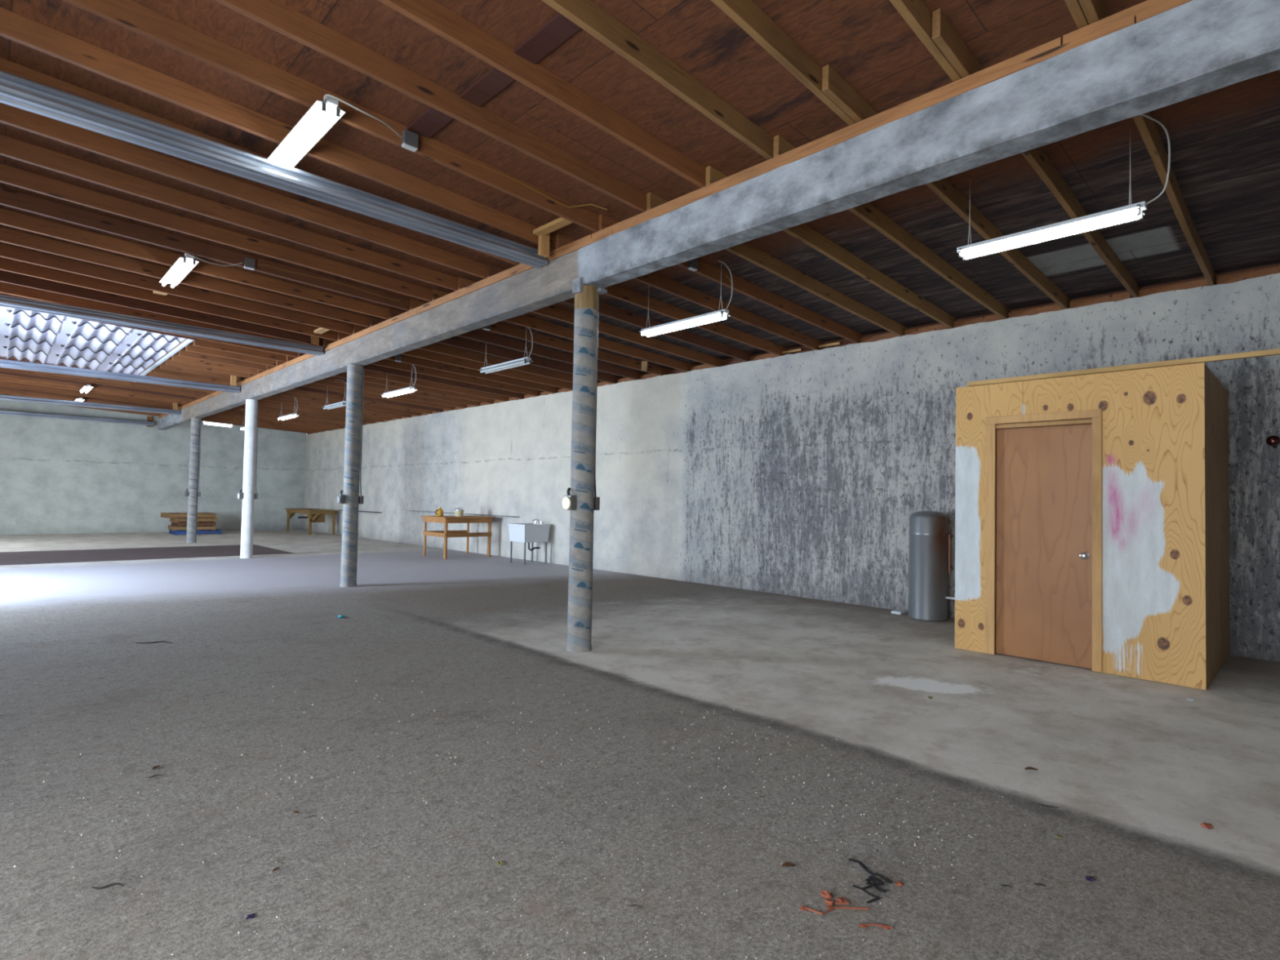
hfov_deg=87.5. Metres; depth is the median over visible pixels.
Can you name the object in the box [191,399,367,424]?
joist
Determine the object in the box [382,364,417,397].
fluorescent light
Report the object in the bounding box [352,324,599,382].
joist
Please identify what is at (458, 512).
pail
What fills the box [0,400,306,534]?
wall
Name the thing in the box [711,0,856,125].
joist
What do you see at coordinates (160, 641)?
twig
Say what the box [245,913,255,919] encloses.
pebble
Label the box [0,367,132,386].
header board
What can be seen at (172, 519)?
wooden pallet
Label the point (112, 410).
joist
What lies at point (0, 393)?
joist
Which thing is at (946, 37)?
joist
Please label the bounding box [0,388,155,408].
joist
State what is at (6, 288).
joist
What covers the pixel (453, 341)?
joist
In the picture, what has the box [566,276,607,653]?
round column
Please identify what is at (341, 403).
fluorescent light
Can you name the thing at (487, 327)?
junction box
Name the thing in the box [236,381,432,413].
joist
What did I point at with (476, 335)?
joist
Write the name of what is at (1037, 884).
twig
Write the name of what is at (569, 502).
outlet box
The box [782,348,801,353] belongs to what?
board
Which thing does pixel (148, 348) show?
sheet
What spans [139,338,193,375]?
board
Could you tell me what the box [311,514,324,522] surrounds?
drawer
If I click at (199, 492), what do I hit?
outlet box
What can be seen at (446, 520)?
work table
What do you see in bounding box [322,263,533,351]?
plate
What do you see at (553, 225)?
board
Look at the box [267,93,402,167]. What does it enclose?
fluorescent light
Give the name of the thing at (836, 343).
board
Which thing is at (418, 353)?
joist
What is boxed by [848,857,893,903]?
strip
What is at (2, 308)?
sheet
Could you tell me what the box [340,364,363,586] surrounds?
round column
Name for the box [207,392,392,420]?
joist
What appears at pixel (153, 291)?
board
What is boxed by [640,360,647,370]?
board
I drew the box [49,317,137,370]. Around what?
sheet
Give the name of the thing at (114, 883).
twig
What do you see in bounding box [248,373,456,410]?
joist
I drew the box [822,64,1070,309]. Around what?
joist
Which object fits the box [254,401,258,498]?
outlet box
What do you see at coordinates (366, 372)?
joist
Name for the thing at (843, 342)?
trim
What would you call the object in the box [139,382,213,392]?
joist
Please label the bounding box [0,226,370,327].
joist
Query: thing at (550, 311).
joist
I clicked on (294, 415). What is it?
fluorescent light
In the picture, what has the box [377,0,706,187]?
joist
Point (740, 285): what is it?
joist
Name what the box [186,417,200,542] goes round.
round column
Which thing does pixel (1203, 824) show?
paper scrap
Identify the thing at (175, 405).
wooden block
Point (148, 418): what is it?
wooden block
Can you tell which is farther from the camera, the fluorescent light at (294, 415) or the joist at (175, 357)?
the fluorescent light at (294, 415)
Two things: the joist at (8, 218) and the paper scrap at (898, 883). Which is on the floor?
the paper scrap at (898, 883)
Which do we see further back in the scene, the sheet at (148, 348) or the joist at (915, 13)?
the sheet at (148, 348)
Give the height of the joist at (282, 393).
0.329 m
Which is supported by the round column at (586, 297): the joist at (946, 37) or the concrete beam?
the concrete beam
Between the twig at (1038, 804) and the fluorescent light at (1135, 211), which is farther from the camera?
the fluorescent light at (1135, 211)
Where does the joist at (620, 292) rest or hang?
on the wall at (804, 474)
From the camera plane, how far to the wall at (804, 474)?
9.59 m
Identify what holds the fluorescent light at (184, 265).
attached to the joist at (9, 236)
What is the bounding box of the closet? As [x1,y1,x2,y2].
[954,362,1229,689]
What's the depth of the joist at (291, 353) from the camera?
10.98 m
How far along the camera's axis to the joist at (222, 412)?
20.89 m
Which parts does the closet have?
panel, panel, door casing, door, panel, door knob, panel, panel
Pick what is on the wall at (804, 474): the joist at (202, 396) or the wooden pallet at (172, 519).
the joist at (202, 396)
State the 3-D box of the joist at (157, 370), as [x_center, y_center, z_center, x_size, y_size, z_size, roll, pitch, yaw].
[-9.304,-2.198,14.132,1.570,0.203,0.044,3,-2,-44]
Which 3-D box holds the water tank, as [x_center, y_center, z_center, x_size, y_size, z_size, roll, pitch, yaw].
[3.454,1.002,7.913,0.513,1.272,0.432,1,-2,11]
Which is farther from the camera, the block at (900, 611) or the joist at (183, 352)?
the joist at (183, 352)
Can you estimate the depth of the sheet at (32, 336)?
11.77 m
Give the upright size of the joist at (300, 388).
0.329 m
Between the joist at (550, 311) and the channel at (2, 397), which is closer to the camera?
the joist at (550, 311)
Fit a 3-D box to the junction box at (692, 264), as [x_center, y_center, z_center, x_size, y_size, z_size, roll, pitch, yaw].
[0.520,-2.129,6.596,0.100,0.108,0.050,3,-2,-44]
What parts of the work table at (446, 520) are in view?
leg, leg, leg, leg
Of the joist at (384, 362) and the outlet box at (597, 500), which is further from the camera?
the joist at (384, 362)
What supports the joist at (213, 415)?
on the wall at (804, 474)
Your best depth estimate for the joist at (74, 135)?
5.42 m
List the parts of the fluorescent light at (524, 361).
cord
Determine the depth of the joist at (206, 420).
23.11 m
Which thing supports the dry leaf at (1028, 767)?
on the floor
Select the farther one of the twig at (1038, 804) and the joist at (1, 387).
the joist at (1, 387)
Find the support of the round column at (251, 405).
on the floor
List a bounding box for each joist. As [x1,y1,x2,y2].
[0,6,555,249]
[0,57,519,265]
[0,102,487,278]
[0,134,457,290]
[0,163,431,301]
[0,186,409,311]
[0,208,389,319]
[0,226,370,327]
[0,243,352,334]
[0,257,337,341]
[0,270,324,346]
[0,281,308,344]
[0,292,298,357]
[0,368,201,397]
[0,370,195,399]
[0,373,191,402]
[0,377,186,404]
[0,380,182,406]
[0,383,173,407]
[0,386,173,409]
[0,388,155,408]
[0,391,75,400]
[0,393,160,414]
[62,0,599,232]
[62,404,157,416]
[135,382,207,395]
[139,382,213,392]
[149,369,226,385]
[154,365,230,383]
[157,414,312,433]
[160,362,240,381]
[160,413,318,432]
[165,357,248,377]
[172,353,257,374]
[177,405,344,428]
[178,348,266,370]
[181,404,345,426]
[186,342,276,366]
[186,401,345,424]
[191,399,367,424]
[193,338,286,362]
[195,397,374,423]
[201,395,383,422]
[203,416,324,431]
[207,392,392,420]
[208,414,331,431]
[213,0,646,212]
[213,390,401,418]
[213,413,337,429]
[226,383,421,415]
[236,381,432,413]
[240,377,443,412]
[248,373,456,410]
[257,368,468,408]
[266,364,480,406]
[267,394,411,417]
[276,360,494,404]
[286,355,511,401]
[297,352,528,399]
[323,337,561,393]
[337,331,573,390]
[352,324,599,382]
[369,316,621,383]
[369,359,543,396]
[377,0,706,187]
[389,307,644,379]
[409,298,668,375]
[431,288,693,371]
[457,276,723,367]
[486,263,754,361]
[519,262,787,355]
[542,0,773,159]
[555,233,823,350]
[598,213,864,343]
[646,191,906,336]
[705,165,957,328]
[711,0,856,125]
[773,134,1010,319]
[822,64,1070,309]
[889,0,961,81]
[932,8,1140,297]
[1064,0,1088,29]
[1078,0,1215,285]
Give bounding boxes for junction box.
[243,257,255,270]
[395,355,401,361]
[401,128,418,151]
[482,324,490,330]
[687,258,697,271]
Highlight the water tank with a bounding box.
[908,511,955,621]
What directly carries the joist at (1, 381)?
attached to the ceiling
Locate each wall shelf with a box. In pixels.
[338,509,382,512]
[412,511,519,517]
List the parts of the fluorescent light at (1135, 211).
cord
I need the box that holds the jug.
[435,506,443,515]
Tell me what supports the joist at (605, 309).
on the wall at (804, 474)
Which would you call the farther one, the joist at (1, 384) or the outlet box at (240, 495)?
the joist at (1, 384)
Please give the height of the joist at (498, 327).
0.329 m
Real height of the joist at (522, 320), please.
0.329 m
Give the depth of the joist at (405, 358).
12.39 m
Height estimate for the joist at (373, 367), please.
0.329 m
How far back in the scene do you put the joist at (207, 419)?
22.64 m
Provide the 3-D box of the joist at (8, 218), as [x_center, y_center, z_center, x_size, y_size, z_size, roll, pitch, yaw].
[-5.554,-2.437,6.755,6.499,0.401,0.050,3,-2,-44]
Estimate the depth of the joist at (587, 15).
3.77 m
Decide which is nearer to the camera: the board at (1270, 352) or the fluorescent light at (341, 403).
the board at (1270, 352)
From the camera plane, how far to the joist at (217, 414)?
21.31 m
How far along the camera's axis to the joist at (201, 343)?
11.43 m
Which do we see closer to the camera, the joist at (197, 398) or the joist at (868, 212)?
the joist at (868, 212)
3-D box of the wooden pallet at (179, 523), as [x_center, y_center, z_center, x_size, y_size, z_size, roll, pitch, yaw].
[-13.976,1.366,20.923,0.950,0.120,1.000,-1,-2,45]
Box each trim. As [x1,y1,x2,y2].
[0,356,88,368]
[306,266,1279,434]
[543,263,1279,391]
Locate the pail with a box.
[453,506,464,516]
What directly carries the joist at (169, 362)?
attached to the ceiling
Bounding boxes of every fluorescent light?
[75,397,84,401]
[80,384,93,393]
[159,253,242,288]
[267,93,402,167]
[277,397,297,420]
[323,379,346,409]
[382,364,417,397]
[478,327,533,373]
[639,260,732,337]
[956,114,1170,260]
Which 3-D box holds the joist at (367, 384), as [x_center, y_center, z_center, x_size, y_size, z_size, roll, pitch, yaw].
[-5.446,-1.998,14.426,4.718,0.329,0.050,3,-2,-44]
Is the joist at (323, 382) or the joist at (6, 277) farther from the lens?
the joist at (323, 382)
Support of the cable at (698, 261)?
attached to the joist at (740, 285)
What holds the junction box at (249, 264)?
attached to the joist at (8, 197)
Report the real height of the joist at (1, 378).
0.401 m
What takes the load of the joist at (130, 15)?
attached to the ceiling
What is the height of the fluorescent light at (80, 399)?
0.082 m
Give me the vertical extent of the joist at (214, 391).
0.329 m
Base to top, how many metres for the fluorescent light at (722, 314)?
0.588 m
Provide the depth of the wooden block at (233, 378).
13.88 m
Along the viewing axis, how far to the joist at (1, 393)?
18.06 m
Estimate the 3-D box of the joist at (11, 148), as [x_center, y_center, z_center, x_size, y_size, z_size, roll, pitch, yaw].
[-4.285,-2.451,5.453,6.499,0.401,0.050,3,-2,-44]
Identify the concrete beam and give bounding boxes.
[157,0,1279,430]
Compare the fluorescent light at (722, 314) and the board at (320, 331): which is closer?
the fluorescent light at (722, 314)
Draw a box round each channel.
[0,70,548,268]
[0,293,323,355]
[0,359,239,393]
[0,394,180,414]
[0,409,154,426]
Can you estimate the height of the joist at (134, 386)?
0.401 m
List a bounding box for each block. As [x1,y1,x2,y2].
[146,416,152,426]
[172,402,177,409]
[230,375,236,386]
[311,335,319,346]
[537,226,549,257]
[891,608,908,614]
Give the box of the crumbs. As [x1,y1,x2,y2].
[12,680,1025,959]
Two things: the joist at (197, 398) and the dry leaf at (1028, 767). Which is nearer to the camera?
the dry leaf at (1028, 767)
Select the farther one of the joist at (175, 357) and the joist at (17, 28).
the joist at (175, 357)
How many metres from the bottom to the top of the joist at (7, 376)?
0.401 m
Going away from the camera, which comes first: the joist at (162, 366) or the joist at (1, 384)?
the joist at (162, 366)
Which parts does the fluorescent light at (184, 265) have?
cord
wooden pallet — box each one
[160,512,216,518]
[168,524,216,530]
[168,528,222,534]
[169,517,217,522]
[171,521,215,526]
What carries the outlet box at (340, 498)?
attached to the round column at (354, 372)
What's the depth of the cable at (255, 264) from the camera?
7.80 m
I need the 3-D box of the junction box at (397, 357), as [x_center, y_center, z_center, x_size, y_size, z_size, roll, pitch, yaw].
[-4.124,-2.077,11.408,0.100,0.108,0.050,3,-2,-44]
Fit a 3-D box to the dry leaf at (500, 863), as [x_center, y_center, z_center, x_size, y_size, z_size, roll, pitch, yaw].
[-0.511,1.401,2.443,0.019,0.006,0.035,2,-2,-23]
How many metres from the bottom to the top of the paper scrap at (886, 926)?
0.007 m
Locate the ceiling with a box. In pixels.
[0,0,1279,382]
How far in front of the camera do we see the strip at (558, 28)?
3.67 m
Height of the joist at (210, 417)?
0.329 m
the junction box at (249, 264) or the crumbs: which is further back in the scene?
the junction box at (249, 264)
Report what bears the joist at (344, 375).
on the wall at (804, 474)
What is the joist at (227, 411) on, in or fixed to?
on the wall at (804, 474)
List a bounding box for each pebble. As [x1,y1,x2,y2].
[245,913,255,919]
[1084,875,1095,881]
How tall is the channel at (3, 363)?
0.125 m
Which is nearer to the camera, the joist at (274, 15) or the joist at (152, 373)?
the joist at (274, 15)
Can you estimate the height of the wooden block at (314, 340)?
0.165 m
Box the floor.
[0,529,1279,959]
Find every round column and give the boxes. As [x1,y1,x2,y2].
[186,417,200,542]
[240,399,257,558]
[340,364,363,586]
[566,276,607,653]
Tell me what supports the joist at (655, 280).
on the wall at (804, 474)
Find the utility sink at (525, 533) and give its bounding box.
[507,519,551,564]
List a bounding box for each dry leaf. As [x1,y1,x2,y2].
[497,860,502,866]
[781,862,794,866]
[1024,766,1037,770]
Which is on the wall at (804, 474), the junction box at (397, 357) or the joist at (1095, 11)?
the joist at (1095, 11)
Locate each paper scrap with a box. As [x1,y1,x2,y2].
[800,889,868,915]
[857,923,893,929]
[894,880,902,886]
[1200,822,1213,829]
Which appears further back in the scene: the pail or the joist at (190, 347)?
the pail
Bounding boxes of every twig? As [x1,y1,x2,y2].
[91,882,123,888]
[136,640,171,643]
[1034,882,1045,886]
[1038,804,1058,808]
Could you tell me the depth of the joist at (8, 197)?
6.74 m
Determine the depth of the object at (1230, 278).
7.52 m
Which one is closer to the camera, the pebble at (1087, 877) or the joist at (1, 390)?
the pebble at (1087, 877)
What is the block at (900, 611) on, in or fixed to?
on the floor
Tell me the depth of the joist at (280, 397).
17.00 m
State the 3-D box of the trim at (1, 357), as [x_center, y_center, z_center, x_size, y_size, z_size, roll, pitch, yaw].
[-10.302,-2.564,11.840,3.540,0.339,7.260,3,-2,-44]
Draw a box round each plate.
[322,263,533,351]
[546,0,1192,261]
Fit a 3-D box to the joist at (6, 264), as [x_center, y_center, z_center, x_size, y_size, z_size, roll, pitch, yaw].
[-6.834,-2.424,8.069,6.499,0.401,0.050,3,-2,-44]
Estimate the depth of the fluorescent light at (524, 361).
9.47 m
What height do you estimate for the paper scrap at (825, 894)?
0.019 m
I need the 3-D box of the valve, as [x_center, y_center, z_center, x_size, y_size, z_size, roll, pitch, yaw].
[5.689,-0.342,6.004,0.104,0.112,0.096,3,-2,-44]
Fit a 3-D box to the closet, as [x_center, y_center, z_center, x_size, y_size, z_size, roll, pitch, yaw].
[4.223,0.373,6.261,1.796,2.456,1.811,3,-2,-44]
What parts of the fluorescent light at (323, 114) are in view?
cord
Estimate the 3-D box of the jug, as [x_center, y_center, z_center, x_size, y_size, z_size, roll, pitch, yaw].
[-4.420,0.697,14.739,0.160,0.205,0.189,1,-2,-8]
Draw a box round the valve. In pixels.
[1266,435,1279,448]
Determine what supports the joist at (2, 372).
attached to the ceiling
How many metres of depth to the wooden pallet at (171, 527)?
20.64 m
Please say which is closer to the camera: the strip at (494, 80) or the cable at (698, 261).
the strip at (494, 80)
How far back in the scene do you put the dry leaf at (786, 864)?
2.46 m
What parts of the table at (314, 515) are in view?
leg, leg, leg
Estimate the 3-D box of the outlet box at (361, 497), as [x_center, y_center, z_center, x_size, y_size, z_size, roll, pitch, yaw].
[-4.110,-0.654,9.900,0.053,2.014,0.100,3,-2,-44]
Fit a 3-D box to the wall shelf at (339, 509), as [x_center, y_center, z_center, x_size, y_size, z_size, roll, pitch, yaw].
[-8.676,0.965,20.644,0.177,0.020,2.900,3,-2,-44]
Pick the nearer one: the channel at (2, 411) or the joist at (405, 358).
the joist at (405, 358)
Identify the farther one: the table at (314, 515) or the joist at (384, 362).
the table at (314, 515)
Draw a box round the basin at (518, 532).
[507,523,551,542]
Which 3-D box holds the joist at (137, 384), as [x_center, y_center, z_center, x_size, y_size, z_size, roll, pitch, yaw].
[-11.008,-2.180,15.883,1.570,0.203,0.044,3,-2,-44]
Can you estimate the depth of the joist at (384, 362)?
12.89 m
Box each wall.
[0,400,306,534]
[302,273,1279,662]
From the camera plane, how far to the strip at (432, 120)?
4.52 m
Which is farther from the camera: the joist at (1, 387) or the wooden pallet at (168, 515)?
the wooden pallet at (168, 515)
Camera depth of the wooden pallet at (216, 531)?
20.72 m
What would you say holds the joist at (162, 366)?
attached to the ceiling
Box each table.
[284,508,337,535]
[420,515,495,559]
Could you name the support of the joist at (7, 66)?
attached to the ceiling
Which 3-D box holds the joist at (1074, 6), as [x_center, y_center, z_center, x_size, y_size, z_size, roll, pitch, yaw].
[-0.049,-2.496,1.102,6.499,0.401,0.050,3,-2,-44]
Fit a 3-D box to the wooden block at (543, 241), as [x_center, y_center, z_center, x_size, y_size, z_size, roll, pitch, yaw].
[-0.880,-2.183,6.124,0.090,0.257,0.050,3,-2,-44]
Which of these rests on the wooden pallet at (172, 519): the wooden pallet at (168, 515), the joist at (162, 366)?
the wooden pallet at (168, 515)
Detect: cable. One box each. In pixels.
[255,263,399,301]
[431,145,607,210]
[697,261,730,281]
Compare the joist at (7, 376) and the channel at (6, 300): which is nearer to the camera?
the channel at (6, 300)
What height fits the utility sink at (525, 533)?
0.899 m
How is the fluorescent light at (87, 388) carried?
attached to the joist at (7, 376)
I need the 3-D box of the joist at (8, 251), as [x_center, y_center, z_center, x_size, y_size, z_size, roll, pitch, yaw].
[-6.417,-2.428,7.642,6.499,0.401,0.050,3,-2,-44]
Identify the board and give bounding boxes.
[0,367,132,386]
[74,317,197,340]
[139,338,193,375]
[152,290,167,296]
[314,327,328,333]
[533,217,573,235]
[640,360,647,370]
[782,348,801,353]
[818,342,839,347]
[967,348,1279,386]
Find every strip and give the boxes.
[407,106,453,137]
[460,66,515,106]
[514,12,581,64]
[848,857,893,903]
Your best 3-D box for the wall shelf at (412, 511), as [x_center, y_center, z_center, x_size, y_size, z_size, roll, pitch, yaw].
[-4.479,0.819,16.324,0.197,0.012,5.150,3,-2,-44]
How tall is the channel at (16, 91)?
0.125 m
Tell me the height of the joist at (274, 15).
0.401 m
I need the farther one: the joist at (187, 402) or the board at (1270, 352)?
the joist at (187, 402)
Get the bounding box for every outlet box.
[184,488,188,496]
[197,419,201,496]
[237,488,243,498]
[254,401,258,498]
[336,489,344,503]
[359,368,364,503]
[561,487,576,510]
[594,295,599,510]
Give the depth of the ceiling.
4.63 m
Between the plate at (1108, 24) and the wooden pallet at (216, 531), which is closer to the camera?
the plate at (1108, 24)
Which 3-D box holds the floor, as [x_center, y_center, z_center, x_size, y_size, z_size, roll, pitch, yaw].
[-6.081,1.604,10.266,11.309,0.150,29.618,3,-2,-44]
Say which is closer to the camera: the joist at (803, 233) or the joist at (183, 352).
the joist at (803, 233)
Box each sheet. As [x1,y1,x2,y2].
[0,306,4,356]
[0,306,71,364]
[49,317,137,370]
[100,329,185,374]
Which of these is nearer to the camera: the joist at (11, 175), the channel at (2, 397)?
the joist at (11, 175)
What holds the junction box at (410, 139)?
attached to the joist at (130, 15)
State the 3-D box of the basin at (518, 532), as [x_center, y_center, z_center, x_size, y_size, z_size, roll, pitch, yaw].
[-2.266,1.075,13.653,0.644,0.360,0.604,3,-2,-44]
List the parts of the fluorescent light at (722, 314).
cord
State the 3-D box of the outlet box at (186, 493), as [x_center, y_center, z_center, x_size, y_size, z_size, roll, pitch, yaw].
[-11.713,0.324,17.262,0.080,0.198,0.120,3,-2,-44]
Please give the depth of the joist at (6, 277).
9.04 m
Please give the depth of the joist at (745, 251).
6.97 m
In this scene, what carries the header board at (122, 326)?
attached to the ceiling
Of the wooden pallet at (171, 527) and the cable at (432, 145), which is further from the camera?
the wooden pallet at (171, 527)

